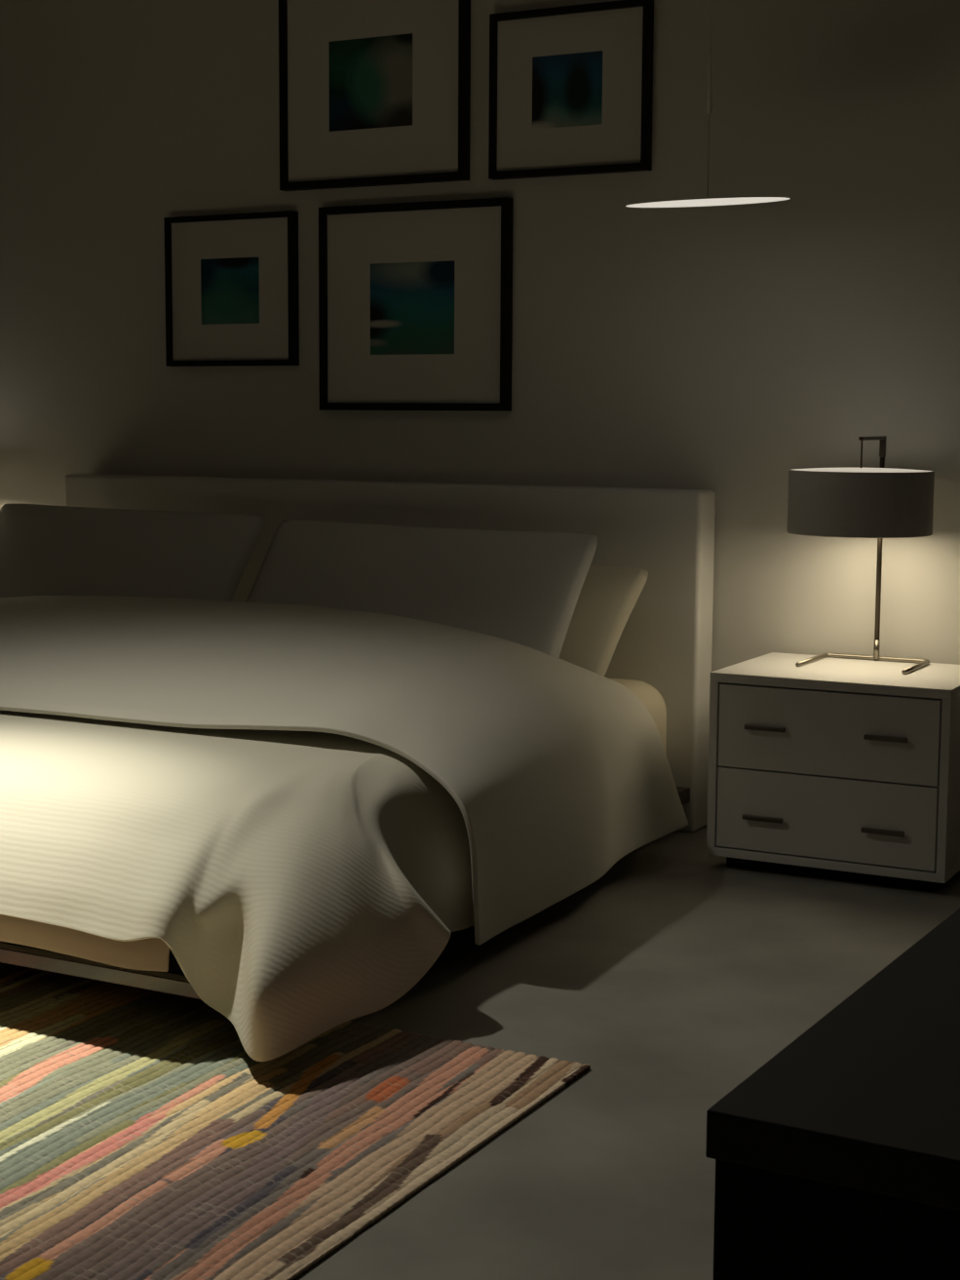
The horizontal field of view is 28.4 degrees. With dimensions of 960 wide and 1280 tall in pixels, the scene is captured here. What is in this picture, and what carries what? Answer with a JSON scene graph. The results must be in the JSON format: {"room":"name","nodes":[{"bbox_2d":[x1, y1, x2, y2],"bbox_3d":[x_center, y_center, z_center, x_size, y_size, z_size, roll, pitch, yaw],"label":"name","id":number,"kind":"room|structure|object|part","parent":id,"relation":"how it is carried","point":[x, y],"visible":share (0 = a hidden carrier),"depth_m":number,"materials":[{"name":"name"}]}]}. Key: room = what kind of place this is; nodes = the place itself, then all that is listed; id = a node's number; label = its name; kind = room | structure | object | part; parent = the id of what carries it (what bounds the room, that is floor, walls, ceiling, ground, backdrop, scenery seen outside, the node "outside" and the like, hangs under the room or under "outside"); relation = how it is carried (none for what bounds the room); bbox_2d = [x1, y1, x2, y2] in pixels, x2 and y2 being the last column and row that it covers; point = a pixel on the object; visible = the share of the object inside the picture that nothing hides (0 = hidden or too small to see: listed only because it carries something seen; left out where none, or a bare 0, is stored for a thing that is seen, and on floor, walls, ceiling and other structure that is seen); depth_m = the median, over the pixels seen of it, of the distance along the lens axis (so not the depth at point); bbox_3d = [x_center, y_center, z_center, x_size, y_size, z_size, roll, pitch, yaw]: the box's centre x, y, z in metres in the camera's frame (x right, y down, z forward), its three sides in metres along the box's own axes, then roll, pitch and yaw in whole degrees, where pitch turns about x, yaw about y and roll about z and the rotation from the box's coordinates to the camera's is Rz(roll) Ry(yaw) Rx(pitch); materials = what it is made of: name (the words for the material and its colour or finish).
{"room":"bedroom","nodes":[
{"label":"bedroom","id":0,"kind":"room"},
{"bbox_2d":[0,0,959,671],"bbox_3d":[0.735,-0.878,5.143,7.900,2.800,0.120,4,8,28],"label":"wall","id":1,"kind":"structure","parent":0,"point":[726,350],"depth_m":5.25,"materials":[{"name":"paint"}]},
{"bbox_2d":[163,210,299,366],"bbox_3d":[-0.768,-1.075,5.844,0.478,0.459,0.034,4,8,28],"label":"picture frame","id":2,"kind":"object","parent":1,"relation":"attached to","point":[231,280],"visible":1,"depth_m":5.84,"materials":[{"name":"black"}]},
{"bbox_2d":[200,257,259,324],"bbox_3d":[-0.768,-1.074,5.846,0.241,0.224,0.002,4,8,28],"label":"print","id":3,"kind":"object","parent":2,"relation":"attached to","point":[229,286],"depth_m":5.85},
{"bbox_2d":[278,0,470,191],"bbox_3d":[-0.314,-1.626,5.534,0.633,0.590,0.034,4,8,28],"label":"picture frame","id":4,"kind":"object","parent":1,"relation":"attached to","point":[372,93],"visible":1,"depth_m":5.53,"materials":[{"name":"black"}]},
{"bbox_2d":[328,33,412,131],"bbox_3d":[-0.318,-1.624,5.539,0.309,0.282,0.002,4,8,28],"label":"print","id":5,"kind":"object","parent":4,"relation":"attached to","point":[370,74],"depth_m":5.54},
{"bbox_2d":[318,196,513,411],"bbox_3d":[-0.195,-0.972,5.546,0.635,0.598,0.034,4,8,28],"label":"picture frame","id":6,"kind":"object","parent":1,"relation":"attached to","point":[415,299],"visible":1,"depth_m":5.54,"materials":[{"name":"black"}]},
{"bbox_2d":[370,260,454,354],"bbox_3d":[-0.198,-0.969,5.550,0.309,0.290,0.002,4,8,28],"label":"print","id":7,"kind":"object","parent":6,"relation":"attached to","point":[412,301],"depth_m":5.55},
{"bbox_2d":[488,0,654,180],"bbox_3d":[0.246,-1.515,5.244,0.486,0.451,0.034,4,8,28],"label":"picture frame","id":8,"kind":"object","parent":1,"relation":"attached to","point":[571,87],"visible":1,"depth_m":5.24,"materials":[{"name":"black"}]},
{"bbox_2d":[532,50,602,129],"bbox_3d":[0.242,-1.518,5.248,0.239,0.220,0.002,4,8,28],"label":"print","id":9,"kind":"object","parent":8,"relation":"attached to","point":[567,85],"depth_m":5.25},
{"bbox_2d":[294,824,959,1279],"bbox_3d":[-1.053,0.955,2.027,8.140,0.120,7.640,4,8,28],"label":"floor","id":10,"kind":"structure","parent":0,"point":[678,973],"depth_m":3.52,"materials":[{"name":"concrete"}]},
{"bbox_2d":[0,962,590,1279],"bbox_3d":[-1.217,0.786,2.886,2.083,0.008,2.082,4,8,28],"label":"rug","id":11,"kind":"object","parent":10,"relation":"on","point":[141,1139],"visible":0.94,"depth_m":3.01,"materials":[{"name":"multicoloured fabric"}]},
{"bbox_2d":[0,473,715,999],"bbox_3d":[-0.840,0.098,4.777,2.188,0.930,2.188,4,8,28],"label":"frame","id":12,"kind":"object","parent":10,"relation":"on","point":[665,643],"visible":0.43,"depth_m":5.20,"materials":[{"name":"beige"}]},
{"bbox_3d":[-1.346,0.571,3.872,2.145,0.029,0.030,4,8,28],"label":"foot rail","id":13,"kind":"part","parent":12,"relation":"part of","materials":[{"name":"brown"}]},
{"bbox_3d":[-0.350,-0.008,5.683,2.188,0.930,0.116,4,8,28],"label":"headboard","id":14,"kind":"part","parent":12,"relation":"part of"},
{"bbox_2d":[607,677,666,751],"bbox_3d":[-0.835,0.288,4.797,2.062,0.296,1.950,4,8,28],"label":"mattress","id":15,"kind":"object","parent":12,"relation":"on","point":[650,697],"visible":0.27,"depth_m":5.06,"materials":[{"name":"beige fabric"}]},
{"bbox_2d":[0,503,265,601],"bbox_3d":[-1.141,-0.191,5.684,1.022,0.400,0.314,4,8,29],"label":"pillow","id":16,"kind":"object","parent":15,"relation":"on","point":[46,550],"visible":0.73,"depth_m":5.61,"materials":[{"name":"white fabric"}]},
{"bbox_2d":[0,709,474,1061],"bbox_3d":[-0.991,0.394,4.109,2.226,0.406,1.084,4,8,28],"label":"coverlet","id":17,"kind":"object","parent":15,"relation":"on","point":[301,884],"visible":0.74,"depth_m":3.47,"materials":[{"name":"beige fabric"}]},
{"bbox_2d":[0,595,689,945],"bbox_3d":[-0.787,0.218,4.829,2.426,0.549,1.256,4,8,28],"label":"duvet","id":18,"kind":"object","parent":15,"relation":"on","point":[557,771],"visible":1,"depth_m":4.30,"materials":[{"name":"beige fabric"}]},
{"bbox_2d":[246,519,597,659],"bbox_3d":[-0.204,-0.107,5.152,1.023,0.396,0.314,4,8,29],"label":"pillow","id":19,"kind":"object","parent":15,"relation":"on","point":[523,588],"visible":0.62,"depth_m":5.09,"materials":[{"name":"white fabric"}]},
{"bbox_2d":[558,565,648,676],"bbox_3d":[-0.099,-0.074,5.237,1.103,0.296,0.316,4,8,29],"label":"pillow","id":20,"kind":"object","parent":15,"relation":"on","point":[608,596],"visible":0.14,"depth_m":5.00,"materials":[{"name":"beige fabric"}]},
{"bbox_3d":[0.072,0.525,4.284,0.040,0.040,2.042,4,8,28],"label":"rail","id":21,"kind":"part","parent":12,"relation":"part of","materials":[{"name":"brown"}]},
{"bbox_2d":[705,907,959,1279],"bbox_3d":[0.690,0.580,1.585,0.505,0.750,1.400,4,8,29],"label":"dresser","id":22,"kind":"object","parent":10,"relation":"on","point":[837,1157],"visible":1,"depth_m":1.05,"materials":[{"name":"black laminate"}]},
{"bbox_2d":[706,652,959,892],"bbox_3d":[0.939,0.323,4.799,0.600,0.498,0.479,4,8,28],"label":"nightstand","id":23,"kind":"object","parent":10,"relation":"on","point":[844,769],"visible":1,"depth_m":4.60,"materials":[{"name":"white paint"}]},
{"bbox_3d":[0.698,0.440,4.679,0.104,0.012,0.019,4,8,28],"label":"handle","id":24,"kind":"part","parent":23,"relation":"part of","materials":[{"name":"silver metal"}]},
{"bbox_3d":[0.700,0.216,4.652,0.104,0.012,0.019,4,8,28],"label":"handle","id":25,"kind":"part","parent":23,"relation":"part of","materials":[{"name":"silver metal"}]},
{"bbox_3d":[0.936,0.411,4.804,0.549,0.200,0.431,4,8,28],"label":"drawer","id":26,"kind":"part","parent":23,"relation":"part of","materials":[{"name":"white paint"}]},
{"bbox_3d":[0.937,0.205,4.779,0.549,0.205,0.431,4,8,28],"label":"drawer","id":27,"kind":"part","parent":23,"relation":"part of","materials":[{"name":"white paint"}]},
{"bbox_2d":[787,435,934,674],"bbox_3d":[0.952,-0.217,4.763,0.357,0.582,0.371,4,8,28],"label":"table lamp","id":28,"kind":"object","parent":23,"relation":"on","point":[881,502],"visible":1,"depth_m":4.60,"materials":[{"name":"silver metal"}]},
{"bbox_3d":[0.950,-0.345,4.742,0.357,0.158,0.357,4,8,28],"label":"lamp shade","id":29,"kind":"part","parent":28,"relation":"part of","materials":[{"name":"fabric"}]},
{"bbox_3d":[0.950,-0.412,4.734,0.004,0.176,0.004,4,8,28],"label":"hanging rod","id":30,"kind":"part","parent":28,"relation":"part of","materials":[{"name":"brown metal"}]},
{"bbox_2d":[792,467,932,472],"bbox_3d":[0.950,-0.424,4.732,0.349,0.008,0.349,4,8,28],"label":"diffuser","id":31,"kind":"object","parent":28,"relation":"attached to","point":[803,470],"depth_m":4.65,"materials":[{"name":"white plastic"}]},
{"bbox_3d":[0.993,-0.489,4.805,0.014,0.052,0.197,4,8,28],"label":"arm","id":32,"kind":"part","parent":28,"relation":"part of","materials":[{"name":"brown metal"}]},
{"bbox_3d":[0.964,0.458,4.539,0.104,0.012,0.019,4,8,28],"label":"handle","id":33,"kind":"part","parent":23,"relation":"part of","materials":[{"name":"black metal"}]},
{"bbox_3d":[0.966,0.234,4.512,0.104,0.012,0.019,4,8,28],"label":"handle","id":34,"kind":"part","parent":23,"relation":"part of","materials":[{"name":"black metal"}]},
{"bbox_3d":[-1.036,-1.944,1.679,8.140,0.120,7.640,4,8,28],"label":"ceiling","id":35,"kind":"structure","parent":0,"visible":0},
{"bbox_2d":[625,0,790,207],"bbox_3d":[0.540,-1.605,4.409,0.386,1.184,0.385,4,8,28],"label":"pendant lamp","id":36,"kind":"object","parent":35,"relation":"hanging from","point":[736,200],"visible":1,"depth_m":4.44,"materials":[{"name":"white"}]},
{"bbox_2d":[625,196,789,207],"bbox_3d":[0.537,-1.032,4.478,0.384,0.028,0.383,4,8,28],"label":"diffuser","id":37,"kind":"object","parent":36,"relation":"attached to","point":[710,201],"depth_m":4.43,"materials":[{"name":"white plastic"}]},
{"bbox_3d":[0.538,-1.310,4.445,0.012,0.150,0.012,4,8,28],"label":"stem","id":38,"kind":"part","parent":36,"relation":"part of","materials":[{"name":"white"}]},
{"bbox_3d":[0.540,-1.615,4.408,0.002,1.165,0.002,4,8,28],"label":"cord","id":39,"kind":"part","parent":36,"relation":"part of","materials":[{"name":"grey plastic"}]}
]}

